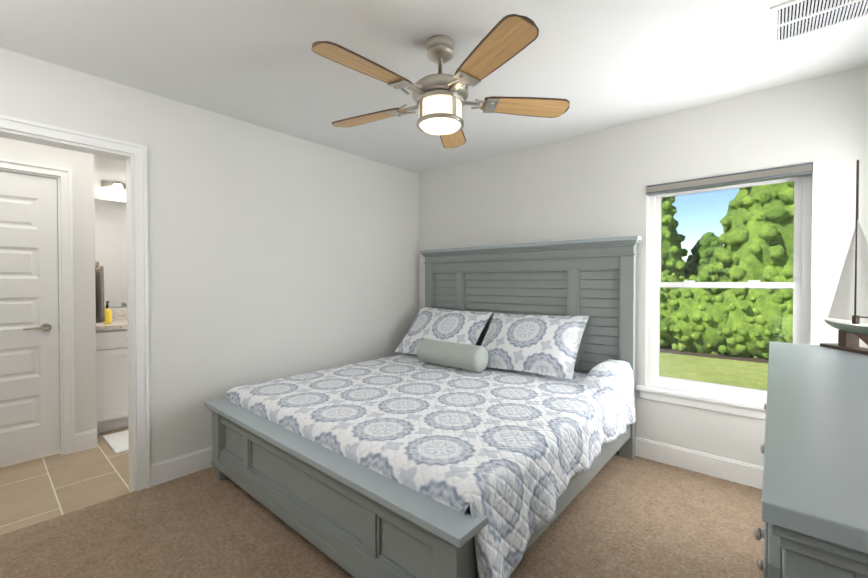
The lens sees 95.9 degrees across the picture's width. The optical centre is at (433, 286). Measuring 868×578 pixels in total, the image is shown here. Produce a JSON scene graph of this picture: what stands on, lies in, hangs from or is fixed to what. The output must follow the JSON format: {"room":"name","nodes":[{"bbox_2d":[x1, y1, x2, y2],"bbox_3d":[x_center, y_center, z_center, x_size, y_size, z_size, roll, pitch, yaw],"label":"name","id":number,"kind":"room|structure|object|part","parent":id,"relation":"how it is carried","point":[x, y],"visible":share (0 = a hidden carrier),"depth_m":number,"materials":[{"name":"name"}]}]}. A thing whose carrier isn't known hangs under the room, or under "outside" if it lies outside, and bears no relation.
{"room":"bedroom","nodes":[
{"label":"bedroom","id":0,"kind":"room"},
{"bbox_2d":[0,137,96,432],"bbox_3d":[-3.078,0.072,2.604,0.120,2.540,1.248,1,1,41],"label":"wall","id":1,"kind":"structure","parent":0,"point":[80,165],"depth_m":2.98,"materials":[{"name":"paint"}]},
{"bbox_2d":[0,171,59,466],"bbox_3d":[-2.926,0.224,2.736,0.035,2.023,0.437,1,1,41],"label":"closet door","id":2,"kind":"structure","parent":1,"relation":"in","point":[29,401],"depth_m":2.77,"materials":[{"name":"white wood"}]},
{"bbox_2d":[22,324,51,331],"bbox_3d":[-2.820,0.299,2.811,0.088,0.058,0.188,1,1,41],"label":"door handle","id":3,"kind":"object","parent":2,"relation":"attached to","point":[45,327],"visible":0.98,"depth_m":2.81,"materials":[{"name":"silver metal"}]},
{"bbox_2d":[0,158,74,454],"bbox_3d":[-2.941,0.190,2.748,0.141,2.115,0.597,1,1,41],"label":"trim","id":4,"kind":"structure","parent":1,"relation":"attached to","point":[63,176],"depth_m":2.90,"materials":[{"name":"white wood"}]},
{"bbox_2d":[0,427,132,534],"bbox_3d":[-2.476,1.299,3.125,1.970,0.112,3.040,1,1,41],"label":"floor","id":5,"kind":"structure","parent":0,"point":[37,490],"depth_m":2.49,"materials":[{"name":"beige tile"}]},
{"bbox_2d":[96,329,127,433],"bbox_3d":[-2.588,0.797,3.850,0.598,0.873,1.240,1,1,41],"label":"bathroom vanity","id":6,"kind":"object","parent":5,"relation":"on","point":[112,371],"depth_m":3.31,"materials":[{"name":"white wood"}]},
{"bbox_2d":[96,321,126,328],"bbox_3d":[-2.594,0.341,3.857,0.576,0.040,1.268,1,1,41],"label":"countertop","id":7,"kind":"structure","parent":6,"relation":"on","point":[115,324],"depth_m":3.35,"materials":[{"name":"beige stone"}]},
{"bbox_2d":[103,301,111,322],"bbox_3d":[-2.901,0.229,3.478,0.072,0.191,0.064,1,1,41],"label":"soap dispenser","id":8,"kind":"object","parent":7,"relation":"on","point":[108,315],"visible":0.9,"depth_m":3.47,"materials":[{"name":"yellow plastic"}]},
{"bbox_2d":[103,430,128,453],"bbox_3d":[-2.297,1.233,3.347,0.490,0.014,0.750,1,1,41],"label":"rug","id":9,"kind":"object","parent":5,"relation":"on","point":[118,442],"visible":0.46,"depth_m":3.10,"materials":[{"name":"white fabric"}]},
{"bbox_2d":[94,156,126,309],"bbox_3d":[-2.798,0.052,4.146,0.127,2.540,1.652,1,1,41],"label":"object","id":10,"kind":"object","parent":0,"point":[110,240],"depth_m":3.73,"materials":[{"name":"white paint"}]},
{"bbox_2d":[102,180,125,196],"bbox_3d":[-2.826,-0.928,3.901,0.150,0.145,0.720,1,1,41],"label":"wall sconce","id":11,"kind":"object","parent":10,"relation":"attached to","point":[118,187],"visible":0.38,"depth_m":3.67,"materials":[{"name":"silver metal"}]},
{"bbox_2d":[111,309,126,320],"bbox_3d":[-2.804,0.268,4.038,0.020,0.100,1.268,1,1,41],"label":"backsplash","id":12,"kind":"structure","parent":0,"relation":"attached to","point":[118,314],"depth_m":3.76,"materials":[{"name":"beige stone"}]},
{"bbox_2d":[0,48,418,463],"bbox_3d":[-1.450,0.068,2.883,0.120,2.540,3.800,1,1,41],"label":"wall","id":13,"kind":"structure","parent":0,"point":[272,254],"depth_m":2.84,"materials":[{"name":"paint"}]},
{"bbox_2d":[0,114,149,491],"bbox_3d":[-2.124,0.201,2.104,0.162,2.110,0.942,1,1,41],"label":"door frame","id":14,"kind":"structure","parent":13,"relation":"attached to","point":[134,155],"depth_m":2.38,"materials":[{"name":"white wood"}]},
{"bbox_2d":[150,447,212,486],"bbox_3d":[-0.967,1.165,3.353,0.014,0.135,2.440,1,1,41],"label":"baseboard","id":15,"kind":"structure","parent":13,"relation":"attached to","point":[176,467],"depth_m":2.55,"materials":[{"name":"white wood"}]},
{"bbox_2d":[0,451,764,577],"bbox_3d":[-0.016,1.312,1.759,3.540,0.120,3.950,1,1,41],"label":"floor carpet","id":16,"kind":"object","parent":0,"point":[623,517],"depth_m":1.96,"materials":[{"name":"brown carpet"}]},
{"bbox_2d":[205,236,641,577],"bbox_3d":[0.017,0.444,2.671,2.179,1.594,2.172,1,1,41],"label":"bed","id":17,"kind":"object","parent":16,"relation":"on","point":[406,465],"visible":0.88,"depth_m":2.05,"materials":[{"name":"grey paint"}]},
{"bbox_2d":[226,353,635,577],"bbox_3d":[0.024,0.811,2.685,2.179,0.553,1.968,1,1,41],"label":"quilt","id":18,"kind":"object","parent":17,"relation":"on","point":[504,451],"depth_m":1.97,"materials":[{"name":"fabric"}]},
{"bbox_2d":[395,307,491,354],"bbox_3d":[0.071,0.428,3.622,0.860,0.560,0.174,2,-40,41],"label":"pillow sham","id":19,"kind":"object","parent":17,"relation":"on","point":[461,327],"visible":0.79,"depth_m":3.57,"materials":[{"name":"fabric"}]},
{"bbox_2d":[417,339,488,371],"bbox_3d":[0.139,0.552,3.175,0.624,0.199,0.199,1,-8,41],"label":"bolster pillow","id":20,"kind":"object","parent":17,"relation":"on","point":[463,356],"visible":1,"depth_m":3.06,"materials":[{"name":"grey fabric"}]},
{"bbox_2d":[481,313,588,379],"bbox_3d":[0.737,0.435,3.078,0.830,0.560,0.174,-1,-43,39],"label":"pillow sham","id":21,"kind":"object","parent":17,"relation":"on","point":[544,345],"visible":0.98,"depth_m":2.96,"materials":[{"name":"fabric"}]},
{"bbox_2d":[754,342,867,577],"bbox_3d":[1.141,0.762,1.002,0.475,1.000,1.722,1,1,41],"label":"dresser","id":22,"kind":"object","parent":16,"relation":"on","point":[814,498],"visible":1,"depth_m":0.60,"materials":[{"name":"grey paint"}]},
{"bbox_2d":[820,160,867,354],"bbox_3d":[1.657,-0.120,1.496,0.087,0.750,0.363,0,1,6],"label":"sailboat model","id":23,"kind":"object","parent":22,"relation":"on","point":[850,302],"visible":1,"depth_m":1.55},
{"bbox_2d":[0,0,867,173],"bbox_3d":[-0.761,-1.256,2.370,5.510,0.120,3.950,1,1,41],"label":"ceiling","id":24,"kind":"structure","parent":0,"point":[598,65],"depth_m":2.03,"materials":[{"name":"paint"}]},
{"bbox_2d":[312,14,569,147],"bbox_3d":[-0.009,-0.977,1.901,1.270,0.425,1.247,1,1,41],"label":"ceiling fan","id":25,"kind":"object","parent":24,"relation":"hanging from","point":[440,98],"visible":1,"depth_m":1.82,"materials":[{"name":"brown wood"}]},
{"bbox_3d":[-0.285,-0.906,1.615,0.450,0.007,0.148,-1,12,-44],"label":"fan blade","id":26,"kind":"part","parent":25,"relation":"part of","materials":[{"name":"brown wood"}]},
{"label":"fan blade","id":27,"kind":"part","parent":25,"relation":"part of","materials":[{"name":"brown wood"}]},
{"label":"fan blade","id":28,"kind":"part","parent":25,"relation":"part of","materials":[{"name":"brown wood"}]},
{"label":"fan blade","id":29,"kind":"part","parent":25,"relation":"part of","materials":[{"name":"brown wood"}]},
{"bbox_3d":[0.466,-0.911,1.985,0.450,0.007,0.148,0,-10,-8],"label":"fan blade","id":30,"kind":"part","parent":25,"relation":"part of","materials":[{"name":"brown wood"}]},
{"bbox_2d":[770,0,867,45],"bbox_3d":[1.682,-1.182,1.680,0.365,0.010,0.345,1,1,41],"label":"ceiling vent","id":31,"kind":"object","parent":24,"relation":"in","point":[792,20],"visible":1,"depth_m":1.71,"materials":[{"name":"white metal"}]},
{"bbox_2d":[419,65,867,466],"bbox_3d":[1.181,0.064,3.220,3.660,2.540,0.150,1,1,41],"label":"wall","id":32,"kind":"structure","parent":0,"point":[593,185],"depth_m":2.72,"materials":[{"name":"paint"}]},
{"bbox_2d":[618,437,762,488],"bbox_3d":[1.108,1.167,3.188,3.370,0.135,0.014,1,1,41],"label":"baseboard","id":33,"kind":"structure","parent":32,"relation":"attached to","point":[747,474],"depth_m":2.60,"materials":[{"name":"white wood"}]},
{"bbox_2d":[636,384,765,419],"bbox_3d":[1.859,0.768,2.560,0.960,0.089,0.115,1,1,41],"label":"window sill","id":34,"kind":"structure","parent":32,"relation":"attached to","point":[736,406],"depth_m":2.58,"materials":[{"name":"white wood"}]},
{"bbox_2d":[646,162,811,402],"bbox_3d":[1.891,0.004,2.588,0.860,1.445,0.156,1,1,41],"label":"window","id":35,"kind":"structure","parent":32,"relation":"in","point":[800,175],"depth_m":2.55,"materials":[{"name":"white plastic"}]},
{"bbox_3d":[-3.006,0.063,3.300,0.680,2.540,0.100,1,1,41],"label":"wall","id":36,"kind":"structure","parent":0,"visible":0},
{"bbox_2d":[95,261,104,322],"bbox_3d":[-2.735,0.046,3.171,0.273,0.498,0.076,1,1,41],"label":"hanging towel","id":37,"kind":"object","parent":36,"relation":"hanging from","point":[99,294],"visible":0.85,"depth_m":3.13,"materials":[{"name":"fabric"}]},
{"label":"outside","id":38,"kind":"structure","parent":0,"visible":0},
{"bbox_2d":[660,181,793,389],"bbox_3d":[10.814,-1.868,9.310,70.000,7.351,90.000,1,1,41],"label":"garden","id":39,"kind":"object","parent":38,"point":[723,272],"depth_m":8.00,"materials":[{"name":"green plant"}]}
]}

